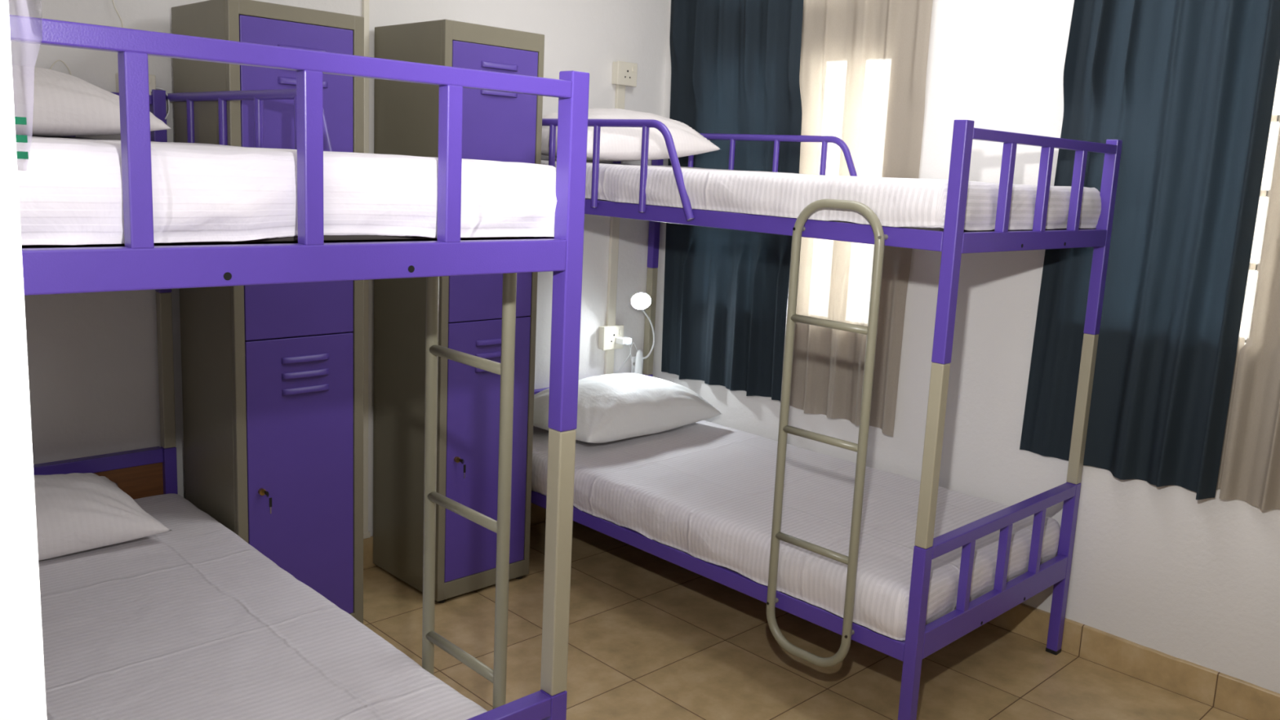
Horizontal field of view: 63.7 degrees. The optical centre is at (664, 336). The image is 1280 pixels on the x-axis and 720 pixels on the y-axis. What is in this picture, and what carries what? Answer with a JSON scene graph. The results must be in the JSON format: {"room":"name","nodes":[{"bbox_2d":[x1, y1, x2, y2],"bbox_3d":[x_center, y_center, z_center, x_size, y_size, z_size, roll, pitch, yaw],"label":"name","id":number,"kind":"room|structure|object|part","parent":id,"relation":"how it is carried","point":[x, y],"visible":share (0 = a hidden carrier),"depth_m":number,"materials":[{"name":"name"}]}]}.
{"room":"dormitory","nodes":[
{"label":"dormitory","id":0,"kind":"room"},
{"bbox_2d":[0,0,47,719],"bbox_3d":[-1.781,-0.058,0.828,1.533,2.700,2.882,-7,13,-45],"label":"wall","id":1,"kind":"structure","parent":0,"point":[22,674],"depth_m":0.36,"materials":[{"name":"white paint"}]},
{"bbox_2d":[8,0,42,170],"bbox_3d":[-0.215,-0.153,0.338,0.016,0.195,0.006,-7,13,-45],"label":"plastic film","id":2,"kind":"object","parent":1,"relation":"hanging from","point":[24,15],"visible":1,"depth_m":0.35,"materials":[{"name":"grey"}]},
{"bbox_2d":[24,0,668,536],"bbox_3d":[-1.665,-0.425,3.055,4.886,2.700,0.150,-7,13,-45],"label":"wall","id":3,"kind":"structure","parent":0,"point":[93,362],"depth_m":3.21,"materials":[{"name":"white paint"}]},
{"bbox_2d":[115,72,155,94],"bbox_3d":[-1.533,-0.729,2.984,0.100,0.065,0.043,-7,13,-45],"label":"wall socket","id":4,"kind":"object","parent":3,"relation":"attached to","point":[152,78],"visible":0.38,"depth_m":2.99,"materials":[{"name":"beige plastic"}]},
{"bbox_2d":[111,0,123,27],"bbox_3d":[-1.550,-1.024,2.908,0.035,0.560,0.029,6,10,18],"label":"cable","id":5,"kind":"object","parent":4,"relation":"attached to","point":[112,0],"visible":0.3,"depth_m":2.93,"materials":[{"name":"beige plastic"}]},
{"bbox_2d":[362,0,370,538],"bbox_3d":[-1.039,-0.389,3.580,0.032,2.284,0.017,-7,13,-45],"label":"trim","id":6,"kind":"structure","parent":3,"relation":"attached to","point":[366,534],"depth_m":3.64,"materials":[{"name":"beige plastic"}]},
{"bbox_2d":[363,502,546,568],"bbox_3d":[-1.205,0.806,3.676,3.141,0.114,0.012,-7,13,-45],"label":"baseboard","id":7,"kind":"structure","parent":3,"relation":"attached to","point":[538,513],"depth_m":3.80,"materials":[{"name":"tile"}]},
{"bbox_2d":[598,324,623,350],"bbox_3d":[-0.233,0.002,4.469,0.116,0.103,0.043,-7,13,-45],"label":"wall socket","id":8,"kind":"object","parent":3,"relation":"attached to","point":[607,335],"visible":1,"depth_m":4.44,"materials":[{"name":"beige plastic"}]},
{"bbox_2d":[615,336,631,344],"bbox_3d":[-0.178,0.017,4.464,0.052,0.030,0.052,-7,13,-45],"label":"charger","id":9,"kind":"object","parent":8,"relation":"attached to","point":[621,340],"visible":1,"depth_m":4.45,"materials":[{"name":"white plastic"}]},
{"bbox_2d":[604,84,625,374],"bbox_3d":[-0.227,-0.209,4.449,0.044,1.726,0.016,-7,13,-45],"label":"trim","id":10,"kind":"structure","parent":3,"relation":"attached to","point":[620,89],"depth_m":4.43,"materials":[{"name":"beige plastic"}]},
{"bbox_2d":[611,61,637,86],"bbox_3d":[-0.167,-1.096,4.296,0.110,0.095,0.043,-7,13,-45],"label":"wall socket","id":11,"kind":"object","parent":3,"relation":"attached to","point":[624,73],"visible":1,"depth_m":4.27,"materials":[{"name":"beige plastic"}]},
{"bbox_2d":[363,520,1248,719],"bbox_3d":[-0.143,1.296,1.724,4.886,0.100,4.662,-7,13,-45],"label":"floor","id":12,"kind":"structure","parent":0,"point":[651,637],"depth_m":3.23,"materials":[{"name":"tile"}]},
{"bbox_2d":[171,0,364,623],"bbox_3d":[-1.185,-0.005,3.127,0.394,1.895,0.435,-7,13,-45],"label":"locker","id":13,"kind":"object","parent":12,"relation":"on","point":[273,374],"visible":0.7,"depth_m":3.00,"materials":[{"name":"purple metal"}]},
{"bbox_3d":[-1.039,-0.436,2.929,0.328,0.880,0.012,-7,13,-45],"label":"door","id":14,"kind":"part","parent":13,"relation":"part of","materials":[{"name":"purple metal"}]},
{"bbox_3d":[-1.083,0.443,3.076,0.328,0.899,0.012,-7,13,-45],"label":"door","id":15,"kind":"part","parent":13,"relation":"part of","materials":[{"name":"purple metal"}]},
{"bbox_2d":[21,17,589,719],"bbox_3d":[-1.168,0.275,2.180,0.983,1.658,1.965,-6,13,-44],"label":"bunk bed","id":16,"kind":"object","parent":12,"relation":"on","point":[140,264],"visible":0.6,"depth_m":1.60,"materials":[{"name":"purple metal"}]},
{"bbox_2d":[49,59,71,75],"bbox_3d":[-1.663,-0.712,2.830,0.068,0.099,0.039,-4,12,-36],"label":"cable","id":17,"kind":"object","parent":16,"relation":"on","point":[55,62],"visible":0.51,"depth_m":2.84,"materials":[{"name":"beige plastic"}]},
{"bbox_3d":[-1.869,0.398,2.886,0.868,0.044,0.035,-6,13,-44],"label":"head rail","id":18,"kind":"part","parent":16,"relation":"part of","materials":[{"name":"purple metal"}]},
{"bbox_3d":[-1.873,0.515,2.905,0.868,0.194,0.010,-6,13,-44],"label":"head panel","id":19,"kind":"part","parent":16,"relation":"part of","materials":[{"name":"brown wood"}]},
{"bbox_3d":[-1.812,-0.657,2.706,0.868,0.027,0.026,-6,13,-44],"label":"head rail","id":20,"kind":"part","parent":16,"relation":"part of","materials":[{"name":"purple metal"}]},
{"bbox_2d":[150,87,169,119],"bbox_3d":[-1.475,-0.682,3.012,0.046,0.091,0.024,1,10,-11],"label":"cable","id":21,"kind":"object","parent":16,"relation":"on","point":[156,87],"visible":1,"depth_m":3.02,"materials":[{"name":"white plastic"}]},
{"bbox_3d":[-1.499,-0.428,3.061,0.036,0.596,0.036,-6,13,-44],"label":"post","id":22,"kind":"part","parent":16,"relation":"part of","materials":[{"name":"purple metal"}]},
{"bbox_3d":[-1.526,0.102,3.150,0.035,0.483,0.035,-6,13,-44],"label":"post","id":23,"kind":"part","parent":16,"relation":"part of","materials":[{"name":"beige metal"}]},
{"bbox_3d":[-1.552,0.623,3.238,0.036,0.573,0.036,-6,13,-44],"label":"leg","id":24,"kind":"part","parent":16,"relation":"part of","materials":[{"name":"purple metal"}]},
{"bbox_3d":[-1.092,-0.489,2.685,0.025,0.299,1.073,-6,13,-44],"label":"guard rail","id":25,"kind":"part","parent":16,"relation":"part of","materials":[{"name":"purple metal"}]},
{"bbox_2d":[38,493,487,719],"bbox_3d":[-1.196,0.721,2.236,0.956,0.149,1.889,-6,13,-44],"label":"mattress","id":26,"kind":"object","parent":16,"relation":"on","point":[191,620],"visible":0.77,"depth_m":2.22,"materials":[{"name":"fabric"}]},
{"bbox_2d":[34,472,171,560],"bbox_3d":[-1.735,0.470,2.657,0.730,0.170,0.450,-6,13,-44],"label":"pillow","id":27,"kind":"object","parent":26,"relation":"on","point":[76,512],"visible":0.73,"depth_m":2.67,"materials":[{"name":"fabric"}]},
{"bbox_2d":[17,135,556,245],"bbox_3d":[-1.145,-0.334,2.062,0.966,0.124,1.900,-6,13,-44],"label":"mattress","id":28,"kind":"object","parent":16,"relation":"on","point":[70,188],"visible":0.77,"depth_m":1.37,"materials":[{"name":"fabric"}]},
{"bbox_2d":[31,66,171,136],"bbox_3d":[-1.672,-0.577,2.470,0.498,0.175,0.760,12,13,43],"label":"pillow","id":29,"kind":"object","parent":28,"relation":"on","point":[64,104],"visible":0.6,"depth_m":2.46,"materials":[{"name":"fabric"}]},
{"bbox_3d":[-0.481,-0.101,1.399,0.868,0.051,0.026,-6,13,-44],"label":"foot rail","id":30,"kind":"part","parent":16,"relation":"part of","materials":[{"name":"purple metal"}]},
{"bbox_3d":[-0.468,-0.363,1.355,0.868,0.027,0.026,-6,13,-44],"label":"foot rail","id":31,"kind":"part","parent":16,"relation":"part of","materials":[{"name":"purple metal"}]},
{"bbox_3d":[-0.523,0.688,1.535,0.868,0.036,0.035,-6,13,-44],"label":"foot rail","id":32,"kind":"part","parent":16,"relation":"part of","materials":[{"name":"purple metal"}]},
{"bbox_3d":[-0.826,-0.286,2.392,0.026,0.049,1.883,-6,13,-44],"label":"rail","id":33,"kind":"part","parent":16,"relation":"part of","materials":[{"name":"purple metal"}]},
{"bbox_3d":[-0.214,0.916,1.894,0.036,0.573,0.036,-6,13,-44],"label":"leg","id":34,"kind":"part","parent":16,"relation":"part of","materials":[{"name":"purple metal"}]},
{"bbox_3d":[-0.188,0.395,1.806,0.035,0.483,0.035,-6,13,-44],"label":"post","id":35,"kind":"part","parent":16,"relation":"part of","materials":[{"name":"beige metal"}]},
{"bbox_3d":[-0.161,-0.136,1.717,0.036,0.596,0.036,-6,13,-44],"label":"post","id":36,"kind":"part","parent":16,"relation":"part of","materials":[{"name":"purple metal"}]},
{"bbox_2d":[373,19,544,603],"bbox_3d":[-0.728,-0.080,3.617,0.390,1.926,0.467,-7,13,-45],"label":"locker","id":37,"kind":"object","parent":12,"relation":"on","point":[497,126],"visible":0.69,"depth_m":3.49,"materials":[{"name":"purple metal"}]},
{"bbox_3d":[-0.613,0.383,3.559,0.335,0.894,0.012,-7,13,-45],"label":"door","id":38,"kind":"part","parent":37,"relation":"part of","materials":[{"name":"purple metal"}]},
{"bbox_3d":[-0.569,-0.500,3.411,0.335,0.894,0.012,-7,13,-45],"label":"door","id":39,"kind":"part","parent":37,"relation":"part of","materials":[{"name":"purple metal"}]},
{"bbox_2d":[530,118,1122,719],"bbox_3d":[0.290,0.110,3.604,0.983,1.658,2.010,-7,13,-45],"label":"bunk bed","id":40,"kind":"object","parent":12,"relation":"on","point":[922,641],"visible":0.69,"depth_m":2.86,"materials":[{"name":"purple metal"}]},
{"bbox_3d":[-0.406,0.226,4.346,0.868,0.044,0.035,-7,13,-45],"label":"head rail","id":41,"kind":"part","parent":40,"relation":"part of","materials":[{"name":"purple metal"}]},
{"bbox_3d":[-0.301,-0.579,3.454,0.025,0.299,1.118,-7,13,-45],"label":"guard rail","id":42,"kind":"part","parent":40,"relation":"part of","materials":[{"name":"purple metal"}]},
{"bbox_2d":[613,345,631,373],"bbox_3d":[-0.195,0.100,4.489,0.092,0.140,0.040,2,10,-5],"label":"cable","id":43,"kind":"object","parent":40,"relation":"on","point":[628,345],"visible":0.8,"depth_m":4.50,"materials":[{"name":"white plastic"}]},
{"bbox_2d":[631,292,654,374],"bbox_3d":[-0.102,0.005,4.502,0.092,0.428,0.199,4,10,8],"label":"lamp","id":44,"kind":"object","parent":40,"relation":"attached to","point":[639,300],"visible":0.95,"depth_m":4.54,"materials":[{"name":"white plastic"}]},
{"bbox_2d":[630,342,637,368],"bbox_3d":[-0.138,0.093,4.551,0.035,0.137,0.010,-2,11,-25],"label":"cable","id":45,"kind":"object","parent":44,"relation":"attached to","point":[633,343],"visible":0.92,"depth_m":4.54,"materials":[{"name":"white plastic"}]},
{"bbox_2d":[631,293,650,309],"bbox_3d":[-0.102,-0.152,4.398,0.085,0.076,0.038,2,10,-6],"label":"diffuser","id":46,"kind":"object","parent":44,"relation":"attached to","point":[638,300],"depth_m":4.40,"materials":[{"name":"white plastic"}]},
{"bbox_3d":[-0.066,-0.070,4.614,0.035,0.483,0.035,-7,13,-45],"label":"post","id":47,"kind":"part","parent":40,"relation":"part of","materials":[{"name":"beige metal"}]},
{"bbox_3d":[-0.040,-0.601,4.525,0.036,0.596,0.036,-7,13,-45],"label":"post","id":48,"kind":"part","parent":40,"relation":"part of","materials":[{"name":"purple metal"}]},
{"bbox_3d":[-0.043,0.685,3.384,0.026,0.048,1.928,-7,13,-45],"label":"rail","id":49,"kind":"part","parent":40,"relation":"part of","materials":[{"name":"purple metal"}]},
{"bbox_3d":[0.011,-0.381,3.206,0.026,0.049,1.928,-7,13,-45],"label":"rail","id":50,"kind":"part","parent":40,"relation":"part of","materials":[{"name":"purple metal"}]},
{"bbox_3d":[0.356,-0.655,4.108,0.025,0.299,1.118,-7,13,-45],"label":"guard rail","id":51,"kind":"part","parent":40,"relation":"part of","materials":[{"name":"purple metal"}]},
{"bbox_2d":[531,420,1060,641],"bbox_3d":[0.284,0.552,3.686,0.967,0.148,1.940,-7,13,-45],"label":"mattress","id":52,"kind":"object","parent":40,"relation":"on","point":[703,490],"visible":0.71,"depth_m":3.31,"materials":[{"name":"fabric"}]},
{"bbox_2d":[533,373,720,443],"bbox_3d":[-0.195,0.269,4.154,0.494,0.206,0.744,12,13,43],"label":"pillow","id":53,"kind":"object","parent":52,"relation":"on","point":[611,407],"visible":0.84,"depth_m":3.98,"materials":[{"name":"fabric"}]},
{"bbox_2d":[541,160,1101,231],"bbox_3d":[0.337,-0.503,3.506,0.978,0.128,1.951,-7,13,-45],"label":"mattress","id":54,"kind":"object","parent":40,"relation":"on","point":[917,203],"visible":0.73,"depth_m":2.85,"materials":[{"name":"fabric"}]},
{"bbox_2d":[541,108,719,161],"bbox_3d":[-0.208,-0.764,3.893,0.720,0.204,0.499,-7,13,-45],"label":"pillow","id":55,"kind":"object","parent":54,"relation":"on","point":[616,144],"visible":0.62,"depth_m":3.75,"materials":[{"name":"fabric"}]},
{"bbox_3d":[0.654,0.823,2.707,0.036,0.573,0.036,-7,13,-45],"label":"leg","id":56,"kind":"part","parent":40,"relation":"part of","materials":[{"name":"purple metal"}]},
{"bbox_3d":[0.680,0.302,2.619,0.035,0.483,0.035,-7,13,-45],"label":"post","id":57,"kind":"part","parent":40,"relation":"part of","materials":[{"name":"beige metal"}]},
{"bbox_3d":[0.707,-0.229,2.530,0.036,0.596,0.036,-7,13,-45],"label":"post","id":58,"kind":"part","parent":40,"relation":"part of","materials":[{"name":"purple metal"}]},
{"bbox_3d":[0.978,0.775,3.019,0.868,0.075,0.026,-7,13,-45],"label":"foot rail","id":59,"kind":"part","parent":40,"relation":"part of","materials":[{"name":"purple metal"}]},
{"bbox_3d":[0.987,0.521,2.979,0.868,0.036,0.035,-7,13,-45],"label":"foot rail","id":60,"kind":"part","parent":40,"relation":"part of","materials":[{"name":"purple metal"}]},
{"bbox_3d":[1.030,-0.267,2.844,0.868,0.051,0.026,-7,13,-45],"label":"foot rail","id":61,"kind":"part","parent":40,"relation":"part of","materials":[{"name":"purple metal"}]},
{"bbox_3d":[1.043,-0.529,2.800,0.868,0.027,0.026,-7,13,-45],"label":"foot rail","id":62,"kind":"part","parent":40,"relation":"part of","materials":[{"name":"purple metal"}]},
{"bbox_3d":[1.293,0.749,3.342,0.036,0.573,0.036,-7,13,-45],"label":"leg","id":63,"kind":"part","parent":40,"relation":"part of","materials":[{"name":"purple metal"}]},
{"bbox_3d":[1.319,0.228,3.255,0.035,0.483,0.035,-7,13,-45],"label":"post","id":64,"kind":"part","parent":40,"relation":"part of","materials":[{"name":"beige metal"}]},
{"bbox_3d":[1.346,-0.303,3.166,0.036,0.596,0.036,-7,13,-45],"label":"post","id":65,"kind":"part","parent":40,"relation":"part of","materials":[{"name":"purple metal"}]},
{"bbox_2d":[652,0,1279,693],"bbox_3d":[1.587,-0.271,3.108,0.158,2.700,4.412,-7,13,-45],"label":"wall","id":66,"kind":"structure","parent":0,"point":[1168,571],"depth_m":3.40,"materials":[{"name":"white paint"}]},
{"bbox_2d":[987,603,1279,719],"bbox_3d":[1.462,1.013,3.262,0.014,0.108,4.412,-7,13,-45],"label":"baseboard","id":67,"kind":"structure","parent":66,"relation":"attached to","point":[1241,698],"depth_m":3.20,"materials":[{"name":"tile"}]},
{"bbox_2d":[1244,101,1279,342],"bbox_3d":[1.570,-0.626,3.073,0.049,1.230,0.545,-7,13,-45],"label":"window","id":68,"kind":"structure","parent":66,"relation":"in","point":[1278,113],"depth_m":2.97,"materials":[{"name":"glass"}]},
{"bbox_3d":[0.510,-1.499,3.900,0.051,0.020,1.400,-7,13,-45],"label":"curtain rod","id":69,"kind":"object","parent":66,"relation":"attached to","visible":0},
{"bbox_2d":[661,0,803,400],"bbox_3d":[0.246,-0.658,4.239,0.068,1.764,0.763,-7,13,-45],"label":"curtain","id":70,"kind":"object","parent":69,"relation":"hanging from","point":[735,64],"visible":0.79,"depth_m":4.24,"materials":[{"name":"blue fabric"}]},
{"bbox_2d":[779,0,933,436],"bbox_3d":[0.676,-0.557,3.839,0.039,1.789,0.585,-7,13,-45],"label":"curtain","id":71,"kind":"object","parent":69,"relation":"hanging from","point":[864,63],"visible":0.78,"depth_m":3.82,"materials":[{"name":"beige fabric"}]},
{"bbox_3d":[1.797,-1.222,2.637,0.051,0.020,1.550,-7,13,-45],"label":"curtain rod","id":72,"kind":"object","parent":66,"relation":"attached to","visible":0},
{"bbox_2d":[1019,0,1279,499],"bbox_3d":[1.423,-0.419,3.067,0.091,1.732,0.618,-7,13,-45],"label":"curtain","id":73,"kind":"object","parent":72,"relation":"hanging from","point":[1187,87],"visible":0.96,"depth_m":3.06,"materials":[{"name":"blue fabric"}]},
{"bbox_2d":[1216,62,1279,489],"bbox_3d":[1.654,-0.392,2.896,0.018,1.704,0.061,-7,13,-45],"label":"curtain","id":74,"kind":"object","parent":72,"relation":"hanging from","point":[1248,292],"visible":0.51,"depth_m":2.91,"materials":[{"name":"beige fabric"}]},
{"bbox_2d":[1218,79,1279,510],"bbox_3d":[1.842,-0.335,2.680,0.055,1.727,0.518,-7,13,-45],"label":"curtain","id":75,"kind":"object","parent":72,"relation":"hanging from","point":[1251,474],"visible":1,"depth_m":2.91,"materials":[{"name":"beige fabric"}]}
]}

